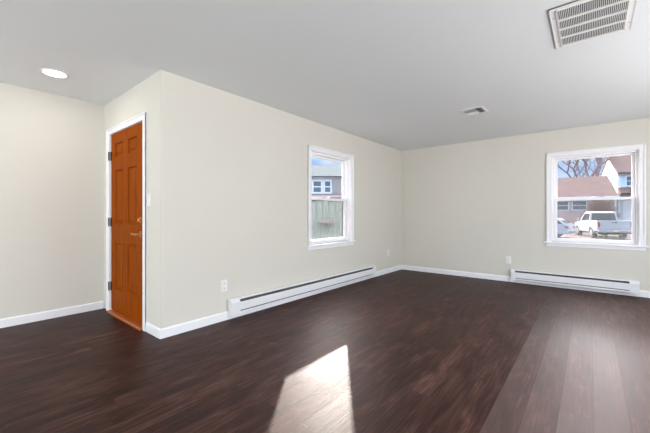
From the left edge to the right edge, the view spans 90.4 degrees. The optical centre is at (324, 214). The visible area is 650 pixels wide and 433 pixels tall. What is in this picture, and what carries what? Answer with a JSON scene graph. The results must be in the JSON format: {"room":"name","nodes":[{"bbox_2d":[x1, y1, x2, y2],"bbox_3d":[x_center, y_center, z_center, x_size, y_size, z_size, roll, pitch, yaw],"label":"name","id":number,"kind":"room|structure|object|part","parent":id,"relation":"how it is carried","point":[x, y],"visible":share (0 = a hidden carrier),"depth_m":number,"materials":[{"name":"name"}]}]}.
{"room":"empty living room","nodes":[
{"label":"empty living room","id":0,"kind":"room"},
{"bbox_2d":[0,82,103,318],"bbox_3d":[-4.218,-0.096,2.115,0.160,2.440,5.042,0,0,39],"label":"wall","id":1,"kind":"structure","parent":0,"point":[52,145],"depth_m":3.49,"materials":[{"name":"paint"}]},
{"bbox_2d":[0,301,103,327],"bbox_3d":[-4.151,1.080,2.060,0.013,0.088,4.722,0,0,39],"label":"baseboard","id":2,"kind":"structure","parent":1,"relation":"attached to","point":[17,320],"depth_m":3.49,"materials":[{"name":"white wood"}]},
{"bbox_2d":[104,70,160,328],"bbox_3d":[-2.086,-0.096,3.523,1.673,2.440,0.160,0,0,39],"label":"wall","id":3,"kind":"structure","parent":0,"point":[145,96],"depth_m":3.07,"materials":[{"name":"paint"}]},
{"bbox_2d":[106,112,146,331],"bbox_3d":[-2.103,0.068,3.495,1.065,2.112,0.226,0,0,39],"label":"door","id":4,"kind":"structure","parent":3,"relation":"in","point":[126,142],"depth_m":3.44,"materials":[{"name":"brown wood"}]},
{"bbox_2d":[147,194,150,205],"bbox_3d":[-1.688,-0.141,3.086,0.074,0.120,0.011,0,0,39],"label":"light switch","id":5,"kind":"object","parent":3,"relation":"attached to","point":[148,195],"visible":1,"depth_m":3.07,"materials":[{"name":"plastic"}]},
{"bbox_2d":[145,322,159,338],"bbox_3d":[-1.605,1.080,3.017,0.313,0.088,0.013,0,0,39],"label":"baseboard","id":6,"kind":"structure","parent":3,"relation":"attached to","point":[151,329],"depth_m":3.01,"materials":[{"name":"white wood"}]},
{"bbox_2d":[161,70,400,328],"bbox_3d":[0.034,-0.096,4.915,0.160,2.440,5.000,0,0,39],"label":"wall","id":7,"kind":"structure","parent":0,"point":[234,168],"depth_m":3.65,"materials":[{"name":"paint"}]},
{"bbox_2d":[221,280,226,291],"bbox_3d":[-1.071,0.756,3.434,0.009,0.120,0.074,0,0,39],"label":"wall outlet","id":8,"kind":"object","parent":7,"relation":"attached to","point":[223,282],"visible":1,"depth_m":3.42,"materials":[{"name":"plastic"}]},
{"bbox_2d":[160,265,401,338],"bbox_3d":[0.046,1.080,4.793,0.013,0.088,4.853,0,0,39],"label":"baseboard","id":9,"kind":"structure","parent":7,"relation":"attached to","point":[198,323],"depth_m":3.34,"materials":[{"name":"white wood"}]},
{"bbox_2d":[228,265,375,315],"bbox_3d":[-0.061,0.992,4.603,0.060,0.172,3.005,0,0,39],"label":"baseboard heater","id":10,"kind":"object","parent":7,"relation":"attached to","point":[238,305],"visible":1,"depth_m":4.14,"materials":[{"name":"metal"}]},
{"bbox_3d":[-0.048,1.062,4.618,0.054,0.029,2.815,0,0,39],"label":"panel","id":11,"kind":"part","parent":10,"relation":"part of","materials":[{"name":"metal"}]},
{"bbox_2d":[306,144,355,250],"bbox_3d":[0.066,-0.236,4.917,0.188,1.461,1.166,0,0,39],"label":"window","id":12,"kind":"structure","parent":7,"relation":"in","point":[347,160],"depth_m":5.11,"materials":[{"name":"plastic"}]},
{"bbox_3d":[0.018,-0.545,4.957,0.030,0.654,0.908,0,0,39],"label":"sash","id":13,"kind":"part","parent":12,"relation":"part of","materials":[{"name":"plastic"}]},
{"bbox_3d":[0.048,0.073,4.931,0.029,0.655,0.908,0,0,39],"label":"sash","id":14,"kind":"part","parent":12,"relation":"part of","materials":[{"name":"plastic"}]},
{"bbox_3d":[0.105,0.436,4.885,0.088,0.024,1.166,0,0,39],"label":"sill","id":15,"kind":"part","parent":12,"relation":"part of","materials":[{"name":"white wood"}]},
{"bbox_3d":[0.052,-0.242,4.929,0.150,1.333,0.982,0,0,39],"label":"frame","id":16,"kind":"part","parent":12,"relation":"part of","materials":[{"name":"plastic"}]},
{"bbox_3d":[0.001,0.077,4.970,0.012,0.650,0.912,0,0,39],"label":"screen frame","id":17,"kind":"part","parent":12,"relation":"part of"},
{"bbox_2d":[0,269,649,432],"bbox_3d":[-0.022,1.184,1.804,7.043,0.120,9.882,0,0,39],"label":"floor","id":18,"kind":"structure","parent":0,"point":[399,351],"depth_m":2.42,"materials":[{"name":"brown wood"}]},
{"bbox_2d":[0,0,649,150],"bbox_3d":[-0.022,-1.376,1.804,7.043,0.120,9.882,0,0,39],"label":"ceiling","id":19,"kind":"structure","parent":0,"point":[400,75],"depth_m":2.76,"materials":[{"name":"paint"}]},
{"bbox_2d":[39,68,68,78],"bbox_3d":[-2.517,-1.312,3.007,0.216,0.007,0.216,0,0,39],"label":"recessed light","id":20,"kind":"object","parent":19,"relation":"in","point":[54,73],"visible":1,"depth_m":3.00,"materials":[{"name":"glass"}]},
{"bbox_2d":[43,70,65,77],"bbox_3d":[-2.517,-1.314,3.007,0.168,0.003,0.168,0,0,39],"label":"diffuser","id":21,"kind":"object","parent":20,"relation":"attached to","point":[52,73],"depth_m":3.00,"materials":[{"name":"white plastic"}]},
{"bbox_2d":[460,106,487,115],"bbox_3d":[1.887,-1.307,4.091,0.270,0.018,0.270,0,0,39],"label":"ceiling vent","id":22,"kind":"object","parent":19,"relation":"in","point":[481,109],"visible":1,"depth_m":4.07,"materials":[{"name":"metal"}]},
{"bbox_2d":[549,0,637,48],"bbox_3d":[1.797,-1.309,2.176,0.430,0.014,0.622,0,0,39],"label":"ceiling vent","id":23,"kind":"object","parent":19,"relation":"in","point":[578,21],"visible":1,"depth_m":2.17,"materials":[{"name":"metal"}]},
{"bbox_2d":[401,117,649,290],"bbox_3d":[3.645,-0.096,5.084,5.530,2.440,0.160,0,0,39],"label":"wall","id":24,"kind":"structure","parent":0,"point":[466,206],"depth_m":5.54,"materials":[{"name":"paint"}]},
{"bbox_2d":[506,256,510,263],"bbox_3d":[3.087,0.762,5.432,0.074,0.120,0.009,0,0,39],"label":"wall outlet","id":25,"kind":"object","parent":24,"relation":"attached to","point":[508,258],"visible":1,"depth_m":5.43,"materials":[{"name":"plastic"}]},
{"bbox_2d":[402,265,649,297],"bbox_3d":[3.590,1.080,5.017,5.210,0.088,0.013,0,0,39],"label":"baseboard","id":26,"kind":"structure","parent":24,"relation":"attached to","point":[646,294],"depth_m":5.53,"materials":[{"name":"white wood"}]},
{"bbox_2d":[511,269,639,293],"bbox_3d":[3.690,0.992,4.886,1.535,0.172,0.060,0,0,39],"label":"baseboard heater","id":27,"kind":"object","parent":24,"relation":"attached to","point":[619,285],"visible":1,"depth_m":4.80,"materials":[{"name":"metal"}]},
{"bbox_3d":[3.672,1.062,4.899,1.380,0.029,0.054,0,0,39],"label":"panel","id":28,"kind":"part","parent":27,"relation":"part of","materials":[{"name":"metal"}]},
{"bbox_3d":[3.661,0.995,4.886,1.380,0.094,0.018,0,0,39],"label":"panel","id":29,"kind":"part","parent":27,"relation":"part of","materials":[{"name":"metal"}]},
{"bbox_2d":[544,143,648,250],"bbox_3d":[3.966,-0.236,4.789,1.179,1.461,0.188,0,0,39],"label":"window","id":30,"kind":"structure","parent":24,"relation":"in","point":[637,152],"depth_m":4.68,"materials":[{"name":"plastic"}]},
{"bbox_3d":[4.006,-0.545,4.838,0.921,0.654,0.030,0,0,39],"label":"sash","id":31,"kind":"part","parent":30,"relation":"part of","materials":[{"name":"plastic"}]},
{"bbox_3d":[3.981,0.073,4.807,0.921,0.655,0.029,0,0,39],"label":"sash","id":32,"kind":"part","parent":30,"relation":"part of","materials":[{"name":"plastic"}]},
{"bbox_3d":[3.934,0.436,4.750,1.179,0.024,0.088,0,0,39],"label":"sill","id":33,"kind":"part","parent":30,"relation":"part of","materials":[{"name":"white wood"}]},
{"label":"outside","id":34,"kind":"structure","parent":0,"visible":0},
{"bbox_2d":[557,232,631,240],"bbox_3d":[28.533,1.824,34.798,120.000,0.400,130.000,0,0,39],"label":"ground","id":35,"kind":"structure","parent":34,"point":[585,235],"depth_m":24.06,"materials":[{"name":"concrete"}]},
{"bbox_2d":[312,165,341,235],"bbox_3d":[-0.500,-0.736,19.950,9.600,4.720,7.700,0,0,0],"label":"house","id":36,"kind":"structure","parent":35,"relation":"on","point":[326,179],"depth_m":17.48,"materials":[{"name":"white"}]},
{"bbox_3d":[-0.420,-1.511,17.490,0.400,0.570,0.020,0,0,0],"label":"pane","id":37,"kind":"part","parent":36,"relation":"part of","materials":[{"name":"clear glass"}]},
{"bbox_3d":[0.140,-1.511,17.490,0.280,0.570,0.020,0,0,0],"label":"pane","id":38,"kind":"part","parent":36,"relation":"part of","materials":[{"name":"clear glass"}]},
{"bbox_2d":[333,179,341,193],"bbox_3d":[0.685,-1.501,17.440,0.530,0.850,0.120,0,0,0],"label":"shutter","id":39,"kind":"object","parent":36,"relation":"hanging from","point":[337,183],"depth_m":17.38,"materials":[{"name":"white"}]},
{"bbox_2d":[312,201,341,239],"bbox_3d":[0.018,0.624,8.069,7.035,2.000,0.163,0,0,0],"label":"fence","id":40,"kind":"object","parent":35,"relation":"on","point":[335,208],"visible":0.03,"depth_m":7.99,"materials":[{"name":"wood"}]},
{"bbox_2d":[320,219,332,222],"bbox_3d":[0.030,0.149,7.858,0.320,0.110,0.256,0,0,0],"label":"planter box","id":41,"kind":"object","parent":40,"relation":"attached to","point":[321,220],"visible":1,"depth_m":7.73,"materials":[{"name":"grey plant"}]},
{"bbox_2d":[557,218,575,236],"bbox_3d":[15.879,0.914,24.290,1.810,1.420,4.500,0,0,-39],"label":"sedan","id":42,"kind":"object","parent":35,"relation":"on","point":[564,226],"visible":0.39,"depth_m":22.46,"materials":[{"name":"paint"}]},
{"bbox_2d":[558,156,616,177],"bbox_3d":[32.296,-6.090,41.460,7.618,15.458,10.408,0,0,-32],"label":"bare tree","id":43,"kind":"object","parent":35,"relation":"on","point":[576,165],"visible":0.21,"depth_m":41.01,"materials":[{"name":"brown plant"}]},
{"bbox_2d":[557,176,619,223],"bbox_3d":[25.476,-1.301,39.192,14.700,5.850,10.080,0,0,39],"label":"brick house","id":44,"kind":"structure","parent":35,"relation":"on","point":[576,187],"depth_m":33.59,"materials":[{"name":"brown brick"}]},
{"bbox_3d":[24.884,-0.951,33.897,1.000,0.850,0.020,0,0,39],"label":"pane","id":45,"kind":"part","parent":44,"relation":"part of","materials":[{"name":"clear glass"}]},
{"bbox_3d":[25.986,-0.951,32.993,1.050,0.850,0.020,0,0,39],"label":"pane","id":46,"kind":"part","parent":44,"relation":"part of","materials":[{"name":"clear glass"}]},
{"bbox_2d":[581,157,606,176],"bbox_3d":[42.150,-8.096,53.241,11.575,19.448,13.904,0,0,-12],"label":"bare tree","id":47,"kind":"object","parent":35,"relation":"on","point":[598,159],"visible":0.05,"depth_m":51.74,"materials":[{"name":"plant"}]},
{"bbox_2d":[580,195,623,217],"bbox_3d":[26.424,-0.285,30.886,3.162,3.855,2.528,0,0,39],"label":"bare shrub","id":48,"kind":"object","parent":35,"relation":"on","point":[601,206],"visible":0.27,"depth_m":30.56,"materials":[{"name":"brown plant"}]},
{"bbox_2d":[574,211,631,238],"bbox_3d":[19.991,0.689,23.431,2.200,1.870,5.475,0,0,24],"label":"pickup truck","id":49,"kind":"object","parent":35,"relation":"on","point":[604,223],"visible":0.93,"depth_m":22.33,"materials":[{"name":"paint"}]},
{"bbox_2d":[600,155,631,220],"bbox_3d":[40.700,-2.851,37.176,12.420,8.950,9.700,0,0,29],"label":"house","id":50,"kind":"structure","parent":35,"relation":"on","point":[619,167],"depth_m":36.97,"materials":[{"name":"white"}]},
{"bbox_3d":[34.788,-3.826,36.416,1.180,1.000,0.020,0,0,29],"label":"pane","id":51,"kind":"part","parent":50,"relation":"part of","materials":[{"name":"clear glass"}]}
]}

